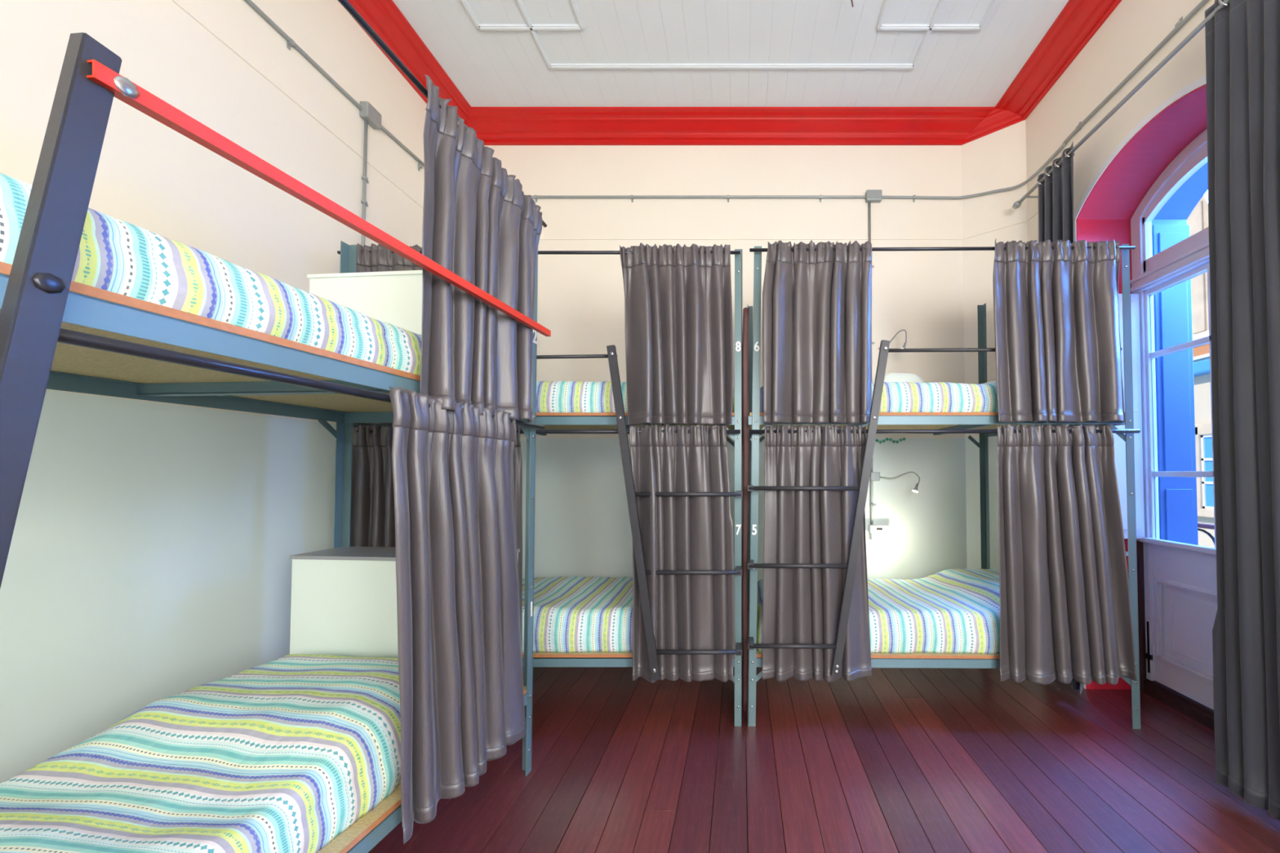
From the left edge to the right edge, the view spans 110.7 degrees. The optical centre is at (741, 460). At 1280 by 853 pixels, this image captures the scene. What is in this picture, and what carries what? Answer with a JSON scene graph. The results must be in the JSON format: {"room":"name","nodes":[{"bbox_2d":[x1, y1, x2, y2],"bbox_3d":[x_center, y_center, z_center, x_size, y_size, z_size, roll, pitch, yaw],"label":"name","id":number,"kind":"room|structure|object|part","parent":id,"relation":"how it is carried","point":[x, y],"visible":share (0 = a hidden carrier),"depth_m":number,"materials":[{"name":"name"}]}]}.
{"room":"dormitory","nodes":[
{"label":"dormitory","id":0,"kind":"room"},
{"bbox_2d":[0,0,426,783],"bbox_3d":[-2.240,-0.700,0.394,0.100,4.220,6.150,0,-2,0],"label":"wall","id":1,"kind":"structure","parent":0,"point":[153,544],"depth_m":1.71,"materials":[{"name":"beige paint"}]},
{"bbox_2d":[244,0,424,246],"bbox_3d":[-2.166,-1.359,0.436,0.052,1.540,5.801,0,-2,0],"label":"conduit","id":2,"kind":"object","parent":1,"relation":"attached to","point":[371,116],"visible":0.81,"depth_m":2.50,"materials":[{"name":"grey metal"}]},
{"bbox_2d":[171,0,1038,239],"bbox_3d":[-0.060,-1.800,0.425,4.272,0.032,5.956,0,-2,0],"label":"trim","id":3,"kind":"structure","parent":1,"relation":"attached to","point":[175,2],"depth_m":3.39,"materials":[{"name":"beige paint"}]},
{"bbox_2d":[346,0,1121,145],"bbox_3d":[-0.060,-2.632,0.444,4.260,0.156,5.950,0,-2,0],"label":"trim","id":4,"kind":"structure","parent":1,"relation":"attached to","point":[1078,21],"depth_m":3.28,"materials":[{"name":"red paint"}]},
{"bbox_2d":[392,0,1068,106],"bbox_3d":[0.305,-2.775,0.448,5.190,0.168,6.150,0,-2,0],"label":"ceiling","id":5,"kind":"structure","parent":0,"point":[496,53],"depth_m":2.80,"materials":[{"name":"white paint"}]},
{"bbox_2d":[484,120,1027,643],"bbox_3d":[0.355,-0.624,3.292,5.090,4.220,0.350,0,-2,0],"label":"wall","id":6,"kind":"structure","parent":0,"point":[583,526],"depth_m":3.38,"materials":[{"name":"beige paint"}]},
{"bbox_2d":[531,0,1208,540],"bbox_3d":[-0.044,-0.817,0.698,4.232,2.700,5.352,0,-2,0],"label":"conduit","id":7,"kind":"object","parent":6,"relation":"attached to","point":[877,532],"visible":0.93,"depth_m":3.36,"materials":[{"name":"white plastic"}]},
{"bbox_3d":[1.025,0.120,3.333,0.070,0.065,0.029,0,-2,0],"label":"lamp plate","id":8,"kind":"part","parent":7,"relation":"part of","materials":[{"name":"white plastic"}]},
{"bbox_2d":[875,437,906,444],"bbox_3d":[1.149,-0.155,3.343,0.238,0.052,0.014,0,-2,0],"label":"leaf sprig","id":9,"kind":"object","parent":6,"relation":"attached to","point":[883,441],"visible":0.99,"depth_m":3.34,"materials":[{"name":"green plant"}]},
{"bbox_2d":[878,329,906,349],"bbox_3d":[1.137,-0.876,3.248,0.065,0.176,0.260,1,-2,-23],"label":"reading lamp","id":10,"kind":"object","parent":6,"relation":"attached to","point":[905,342],"visible":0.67,"depth_m":3.16,"materials":[{"name":"white metal"}]},
{"bbox_2d":[880,471,919,492],"bbox_3d":[1.170,0.156,3.231,0.290,0.153,0.057,-1,-2,32],"label":"reading lamp","id":11,"kind":"object","parent":6,"relation":"attached to","point":[914,490],"visible":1,"depth_m":3.18,"materials":[{"name":"white metal"}]},
{"bbox_2d":[368,643,1279,852],"bbox_3d":[0.065,1.369,0.339,4.710,0.120,6.150,0,-2,0],"label":"floor","id":12,"kind":"structure","parent":0,"point":[891,760],"depth_m":1.87,"materials":[{"name":"brown wood"}]},
{"bbox_2d":[0,0,551,852],"bbox_3d":[-1.391,0.099,0.994,1.038,2.453,1.954,0,-2,5],"label":"bunk bed","id":13,"kind":"object","parent":12,"relation":"on","point":[57,332],"visible":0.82,"depth_m":0.79,"materials":[{"name":"teal paint"}]},
{"bbox_3d":[-1.892,-0.224,1.040,0.026,0.048,1.942,0,-2,5],"label":"rail","id":14,"kind":"part","parent":13,"relation":"part of","materials":[{"name":"metal"}]},
{"bbox_2d":[0,653,400,852],"bbox_3d":[-1.458,0.826,0.873,0.860,0.260,1.640,0,-2,5],"label":"mattress","id":15,"kind":"object","parent":13,"relation":"on","point":[286,753],"visible":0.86,"depth_m":1.12,"materials":[{"name":"multicoloured fabric"}]},
{"bbox_3d":[-1.008,-0.226,0.971,0.026,0.048,1.942,0,-2,5],"label":"rail","id":16,"kind":"part","parent":13,"relation":"part of","materials":[{"name":"blue metal"}]},
{"bbox_2d":[0,173,421,375],"bbox_3d":[-1.426,-0.376,1.022,0.848,0.221,1.881,0,-2,5],"label":"mattress","id":17,"kind":"object","parent":13,"relation":"on","point":[114,255],"visible":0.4,"depth_m":0.84,"materials":[{"name":"multicoloured fabric"}]},
{"bbox_3d":[-0.954,-0.172,0.965,0.021,0.021,1.930,0,-2,5],"label":"curtain rod","id":18,"kind":"part","parent":13,"relation":"part of","materials":[{"name":"metal"}]},
{"bbox_3d":[-0.874,-0.550,1.244,0.021,0.057,1.271,0,-2,4],"label":"guard rail","id":19,"kind":"part","parent":13,"relation":"part of","materials":[{"name":"red metal"}]},
{"bbox_3d":[-1.814,0.172,1.983,0.043,2.360,0.040,0,-2,0],"label":"post","id":20,"kind":"part","parent":13,"relation":"part of","materials":[{"name":"grey metal"}]},
{"bbox_2d":[306,270,422,334],"bbox_3d":[-1.373,-0.502,1.853,0.789,0.517,0.222,0,-2,5],"label":"storage box","id":21,"kind":"object","parent":13,"relation":"on","point":[394,298],"visible":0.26,"depth_m":1.76,"materials":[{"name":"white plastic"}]},
{"bbox_3d":[-1.373,-0.754,1.860,0.789,0.014,0.222,0,-2,5],"label":"lid","id":22,"kind":"part","parent":21,"relation":"part of","materials":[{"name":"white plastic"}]},
{"bbox_2d":[289,546,519,657],"bbox_3d":[-1.396,0.671,1.825,0.834,0.619,0.222,0,-2,5],"label":"storage box","id":23,"kind":"object","parent":13,"relation":"on","point":[344,599],"visible":0.19,"depth_m":1.74,"materials":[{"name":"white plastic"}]},
{"bbox_3d":[-1.396,0.391,1.832,0.834,0.014,0.222,0,-2,5],"label":"lid","id":24,"kind":"part","parent":23,"relation":"part of","materials":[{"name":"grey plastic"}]},
{"bbox_3d":[-1.374,-0.200,1.969,0.904,0.048,0.004,0,-2,5],"label":"rail","id":25,"kind":"part","parent":13,"relation":"part of","materials":[{"name":"grey metal"}]},
{"bbox_3d":[-1.008,0.999,0.939,0.026,0.048,1.942,0,-2,5],"label":"rail","id":26,"kind":"part","parent":13,"relation":"part of","materials":[{"name":"teal paint"}]},
{"bbox_3d":[-0.954,-1.099,0.989,0.017,0.057,1.930,0,-2,5],"label":"curtain rod","id":27,"kind":"part","parent":13,"relation":"part of","materials":[{"name":"metal"}]},
{"bbox_2d":[389,386,525,844],"bbox_3d":[-0.903,0.456,1.479,0.080,1.300,0.704,0,-2,5],"label":"curtain","id":28,"kind":"object","parent":13,"relation":"hanging from","point":[460,646],"visible":0.99,"depth_m":1.36,"materials":[{"name":"grey fabric"}]},
{"bbox_2d":[419,74,542,422],"bbox_3d":[-0.896,-0.627,1.562,0.078,0.967,0.646,0,-2,6],"label":"curtain","id":29,"kind":"object","parent":13,"relation":"hanging from","point":[478,225],"visible":0.91,"depth_m":1.48,"materials":[{"name":"grey fabric"}]},
{"bbox_3d":[-0.935,0.138,1.914,0.040,2.425,0.043,0,-2,0],"label":"post","id":30,"kind":"part","parent":13,"relation":"part of","materials":[{"name":"grey metal"}]},
{"bbox_2d":[335,248,742,726],"bbox_3d":[-1.044,0.131,2.620,2.100,2.475,0.938,0,-2,0],"label":"bunk bed","id":31,"kind":"object","parent":12,"relation":"on","point":[616,422],"visible":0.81,"depth_m":2.24,"materials":[{"name":"teal paint"}]},
{"bbox_3d":[-2.086,-0.201,2.683,0.004,0.047,0.814,0,-2,0],"label":"rail","id":32,"kind":"part","parent":31,"relation":"part of","materials":[{"name":"grey metal"}]},
{"bbox_2d":[352,243,422,425],"bbox_3d":[-1.641,-0.651,2.234,0.791,0.933,0.064,0,-2,0],"label":"curtain","id":33,"kind":"object","parent":31,"relation":"hanging from","point":[383,260],"visible":0.1,"depth_m":2.23,"materials":[{"name":"grey fabric"}]},
{"bbox_2d":[350,424,522,658],"bbox_3d":[-1.577,0.455,2.196,0.943,1.287,0.092,0,-2,0],"label":"curtain","id":34,"kind":"object","parent":31,"relation":"hanging from","point":[372,524],"visible":0.14,"depth_m":2.21,"materials":[{"name":"grey fabric"}]},
{"bbox_3d":[-1.044,-0.150,2.229,2.080,0.021,0.021,0,-2,0],"label":"curtain rod","id":35,"kind":"part","parent":31,"relation":"part of","materials":[{"name":"metal"}]},
{"bbox_3d":[-1.044,-1.078,2.253,2.080,0.017,0.017,0,-2,0],"label":"curtain rod","id":36,"kind":"part","parent":31,"relation":"part of","materials":[{"name":"metal"}]},
{"bbox_3d":[-1.044,-0.212,2.285,2.092,0.047,0.026,0,-2,0],"label":"rail","id":37,"kind":"part","parent":31,"relation":"part of","materials":[{"name":"grey metal"}]},
{"bbox_3d":[-1.359,-0.537,2.269,1.454,0.027,0.019,0,-2,4],"label":"guard rail","id":38,"kind":"part","parent":31,"relation":"part of","materials":[{"name":"grey metal"}]},
{"bbox_2d":[522,576,632,653],"bbox_3d":[-1.044,0.894,2.640,2.000,0.226,0.780,0,-2,0],"label":"mattress","id":39,"kind":"object","parent":31,"relation":"on","point":[572,614],"visible":0.27,"depth_m":2.28,"materials":[{"name":"multicoloured fabric"}]},
{"bbox_3d":[-1.044,1.038,2.253,2.092,0.047,0.026,0,-2,0],"label":"rail","id":40,"kind":"part","parent":31,"relation":"part of","materials":[{"name":"grey metal"}]},
{"bbox_2d":[536,381,734,412],"bbox_3d":[-1.044,-0.336,2.674,2.000,0.187,0.776,0,-2,0],"label":"mattress","id":41,"kind":"object","parent":31,"relation":"on","point":[551,396],"visible":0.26,"depth_m":2.30,"materials":[{"name":"multicoloured fabric"}]},
{"bbox_2d":[619,242,733,425],"bbox_3d":[-0.332,-0.649,2.229,0.583,0.930,0.085,0,-2,1],"label":"curtain","id":42,"kind":"object","parent":31,"relation":"hanging from","point":[678,304],"visible":1,"depth_m":2.23,"materials":[{"name":"grey fabric"}]},
{"bbox_2d":[629,423,734,683],"bbox_3d":[-0.297,0.456,2.197,0.535,1.286,0.105,0,-2,0],"label":"curtain","id":43,"kind":"object","parent":31,"relation":"hanging from","point":[689,611],"visible":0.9,"depth_m":2.19,"materials":[{"name":"grey fabric"}]},
{"bbox_3d":[-0.014,0.122,2.280,0.040,2.475,0.040,0,-2,0],"label":"post","id":44,"kind":"part","parent":31,"relation":"part of","materials":[{"name":"grey metal"}]},
{"bbox_2d":[742,306,749,711],"bbox_3d":[0.024,0.248,2.407,0.042,2.150,0.175,0,-2,0],"label":"pole","id":45,"kind":"object","parent":12,"relation":"on","point":[745,405],"visible":0.89,"depth_m":2.33,"materials":[{"name":"metal"}]},
{"bbox_2d":[746,244,1141,728],"bbox_3d":[1.029,0.123,2.616,1.991,2.490,0.946,0,-2,0],"label":"bunk bed","id":46,"kind":"object","parent":12,"relation":"on","point":[984,424],"visible":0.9,"depth_m":2.24,"materials":[{"name":"teal paint"}]},
{"bbox_3d":[0.064,0.135,3.069,0.040,2.490,0.040,0,-2,0],"label":"post","id":47,"kind":"part","parent":46,"relation":"part of","materials":[{"name":"grey metal"}]},
{"bbox_3d":[0.071,0.115,2.279,0.075,2.490,0.041,0,-2,0],"label":"post","id":48,"kind":"part","parent":46,"relation":"part of","materials":[{"name":"grey metal"}]},
{"bbox_2d":[762,424,871,682],"bbox_3d":[0.386,0.456,2.201,0.562,1.284,0.077,0,-2,0],"label":"curtain","id":49,"kind":"object","parent":46,"relation":"hanging from","point":[802,606],"visible":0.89,"depth_m":2.20,"materials":[{"name":"grey fabric"}]},
{"bbox_2d":[762,240,871,424],"bbox_3d":[0.390,-0.658,2.237,0.569,0.941,0.095,0,-2,0],"label":"curtain","id":50,"kind":"object","parent":46,"relation":"hanging from","point":[817,304],"visible":1,"depth_m":2.22,"materials":[{"name":"grey fabric"}]},
{"bbox_2d":[756,568,999,653],"bbox_3d":[1.026,0.856,2.627,1.885,0.302,0.806,0,-2,0],"label":"mattress","id":51,"kind":"object","parent":46,"relation":"on","point":[948,611],"visible":0.42,"depth_m":2.29,"materials":[{"name":"multicoloured fabric"}]},
{"bbox_3d":[1.029,1.038,2.241,1.982,0.047,0.026,0,-2,1],"label":"rail","id":52,"kind":"part","parent":46,"relation":"part of","materials":[{"name":"metal"}]},
{"bbox_2d":[760,379,997,412],"bbox_3d":[1.026,-0.367,2.662,1.885,0.250,0.800,0,-2,0],"label":"mattress","id":53,"kind":"object","parent":46,"relation":"on","point":[896,397],"visible":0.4,"depth_m":2.29,"materials":[{"name":"multicoloured fabric"}]},
{"bbox_2d":[884,372,924,382],"bbox_3d":[1.080,-0.524,2.945,0.300,0.143,0.100,0,-2,0],"label":"pillow","id":54,"kind":"object","parent":53,"relation":"on","point":[892,376],"visible":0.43,"depth_m":2.90,"materials":[{"name":"white fabric"}]},
{"bbox_3d":[1.029,-0.212,2.273,1.982,0.047,0.026,0,-2,1],"label":"rail","id":55,"kind":"part","parent":46,"relation":"part of","materials":[{"name":"grey metal"}]},
{"bbox_3d":[1.028,-1.092,2.241,1.970,0.017,0.017,0,-2,1],"label":"curtain rod","id":56,"kind":"part","parent":46,"relation":"part of","materials":[{"name":"metal"}]},
{"bbox_3d":[1.028,-0.150,2.217,1.970,0.021,0.021,0,-2,1],"label":"curtain rod","id":57,"kind":"part","parent":46,"relation":"part of","materials":[{"name":"metal"}]},
{"bbox_3d":[1.704,0.135,3.050,0.040,2.490,0.040,0,-2,0],"label":"post","id":58,"kind":"part","parent":46,"relation":"part of","materials":[{"name":"grey metal"}]},
{"bbox_3d":[1.356,-0.575,2.255,1.300,0.051,0.019,0,-2,-4],"label":"guard rail","id":59,"kind":"part","parent":46,"relation":"part of","materials":[{"name":"grey metal"}]},
{"bbox_3d":[1.866,-0.202,2.661,0.004,0.047,0.873,1,-2,-20],"label":"rail","id":60,"kind":"part","parent":46,"relation":"part of","materials":[{"name":"grey metal"}]},
{"bbox_2d":[992,239,1124,422],"bbox_3d":[1.628,-0.662,2.220,0.690,0.935,0.088,0,-2,1],"label":"curtain","id":61,"kind":"object","parent":46,"relation":"hanging from","point":[1056,310],"visible":1,"depth_m":2.21,"materials":[{"name":"grey fabric"}]},
{"bbox_2d":[996,423,1137,684],"bbox_3d":[1.624,0.455,2.187,0.672,1.286,0.101,0,-2,0],"label":"curtain","id":62,"kind":"object","parent":46,"relation":"hanging from","point":[1065,608],"visible":1,"depth_m":2.17,"materials":[{"name":"grey fabric"}]},
{"bbox_3d":[2.004,0.114,2.256,0.040,2.490,0.040,0,-2,0],"label":"post","id":63,"kind":"part","parent":46,"relation":"part of","materials":[{"name":"grey metal"}]},
{"bbox_2d":[1025,0,1214,425],"bbox_3d":[2.405,-0.699,0.418,0.670,4.220,6.000,0,-2,0],"label":"wall","id":64,"kind":"structure","parent":0,"point":[1135,28],"depth_m":2.43,"materials":[{"name":"beige paint"}]},
{"bbox_2d":[1012,0,1229,208],"bbox_3d":[1.998,-1.840,1.929,0.143,0.060,2.360,0,-2,0],"label":"pole","id":65,"kind":"object","parent":64,"relation":"attached to","point":[1017,204],"visible":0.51,"depth_m":2.16,"materials":[{"name":"grey metal"}]},
{"bbox_2d":[1036,142,1083,694],"bbox_3d":[1.948,-0.270,2.647,0.094,3.192,0.316,0,-2,0],"label":"window curtain","id":66,"kind":"object","parent":65,"relation":"hanging from","point":[1055,193],"visible":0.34,"depth_m":2.67,"materials":[{"name":"fabric"}]},
{"bbox_2d":[1204,0,1279,821],"bbox_3d":[1.947,-0.302,1.378,0.073,3.193,0.847,0,-2,1],"label":"window curtain","id":67,"kind":"object","parent":65,"relation":"hanging from","point":[1242,37],"visible":1,"depth_m":1.67,"materials":[{"name":"fabric"}]},
{"bbox_2d":[1112,293,1144,538],"bbox_3d":[2.277,-0.272,2.617,0.235,1.470,0.052,0,-2,0],"label":"window shutter","id":68,"kind":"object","parent":64,"relation":"attached to","point":[1119,445],"depth_m":2.59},
{"bbox_2d":[1073,75,1206,688],"bbox_3d":[2.068,-0.201,2.156,0.008,3.115,1.070,0,-2,0],"label":"trim","id":69,"kind":"structure","parent":64,"relation":"attached to","point":[1202,81],"depth_m":2.27,"materials":[{"name":"red paint"}]},
{"bbox_2d":[1075,84,1207,688],"bbox_3d":[2.244,-0.184,2.155,0.351,3.080,1.000,0,-2,0],"label":"window frame","id":70,"kind":"structure","parent":64,"relation":"attached to","point":[1106,214],"depth_m":2.48,"materials":[{"name":"red paint"}]},
{"bbox_2d":[1136,540,1146,692],"bbox_3d":[2.384,0.923,2.602,0.028,0.890,0.040,0,-2,0],"label":"trim","id":71,"kind":"structure","parent":64,"relation":"attached to","point":[1140,547],"depth_m":2.59,"materials":[{"name":"red paint"}]},
{"bbox_2d":[1130,128,1217,710],"bbox_3d":[2.422,-0.221,2.156,0.095,2.994,0.988,0,-2,0],"label":"door","id":72,"kind":"structure","parent":64,"relation":"in","point":[1170,228],"depth_m":2.41,"materials":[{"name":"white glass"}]},
{"bbox_3d":[2.435,-1.388,2.192,0.040,0.550,0.890,0,-2,0],"label":"transom sash","id":73,"kind":"part","parent":72,"relation":"part of","materials":[{"name":"white wood"}]},
{"bbox_3d":[2.435,-1.394,2.422,0.006,0.383,0.370,0,-2,0],"label":"pane","id":74,"kind":"part","parent":72,"relation":"part of","materials":[{"name":"clear glass"}]},
{"bbox_3d":[2.434,-0.817,2.422,0.004,0.349,0.330,0,-2,0],"label":"pane","id":75,"kind":"part","parent":72,"relation":"part of","materials":[{"name":"clear glass"}]},
{"bbox_3d":[2.434,-0.277,2.408,0.004,0.668,0.330,0,-2,0],"label":"pane","id":76,"kind":"part","parent":72,"relation":"part of","materials":[{"name":"clear glass"}]},
{"bbox_3d":[2.434,0.273,2.394,0.004,0.369,0.330,0,-2,0],"label":"pane","id":77,"kind":"part","parent":72,"relation":"part of","materials":[{"name":"clear glass"}]},
{"bbox_3d":[2.418,0.901,2.135,0.043,0.469,0.815,0,-2,0],"label":"panel","id":78,"kind":"part","parent":72,"relation":"part of","materials":[{"name":"white wood"}]},
{"bbox_2d":[1143,678,1214,730],"bbox_3d":[2.620,1.327,2.116,0.480,0.098,1.000,0,-2,0],"label":"trim","id":79,"kind":"structure","parent":64,"relation":"attached to","point":[1188,707],"depth_m":2.36,"materials":[{"name":"brown wood"}]}
]}

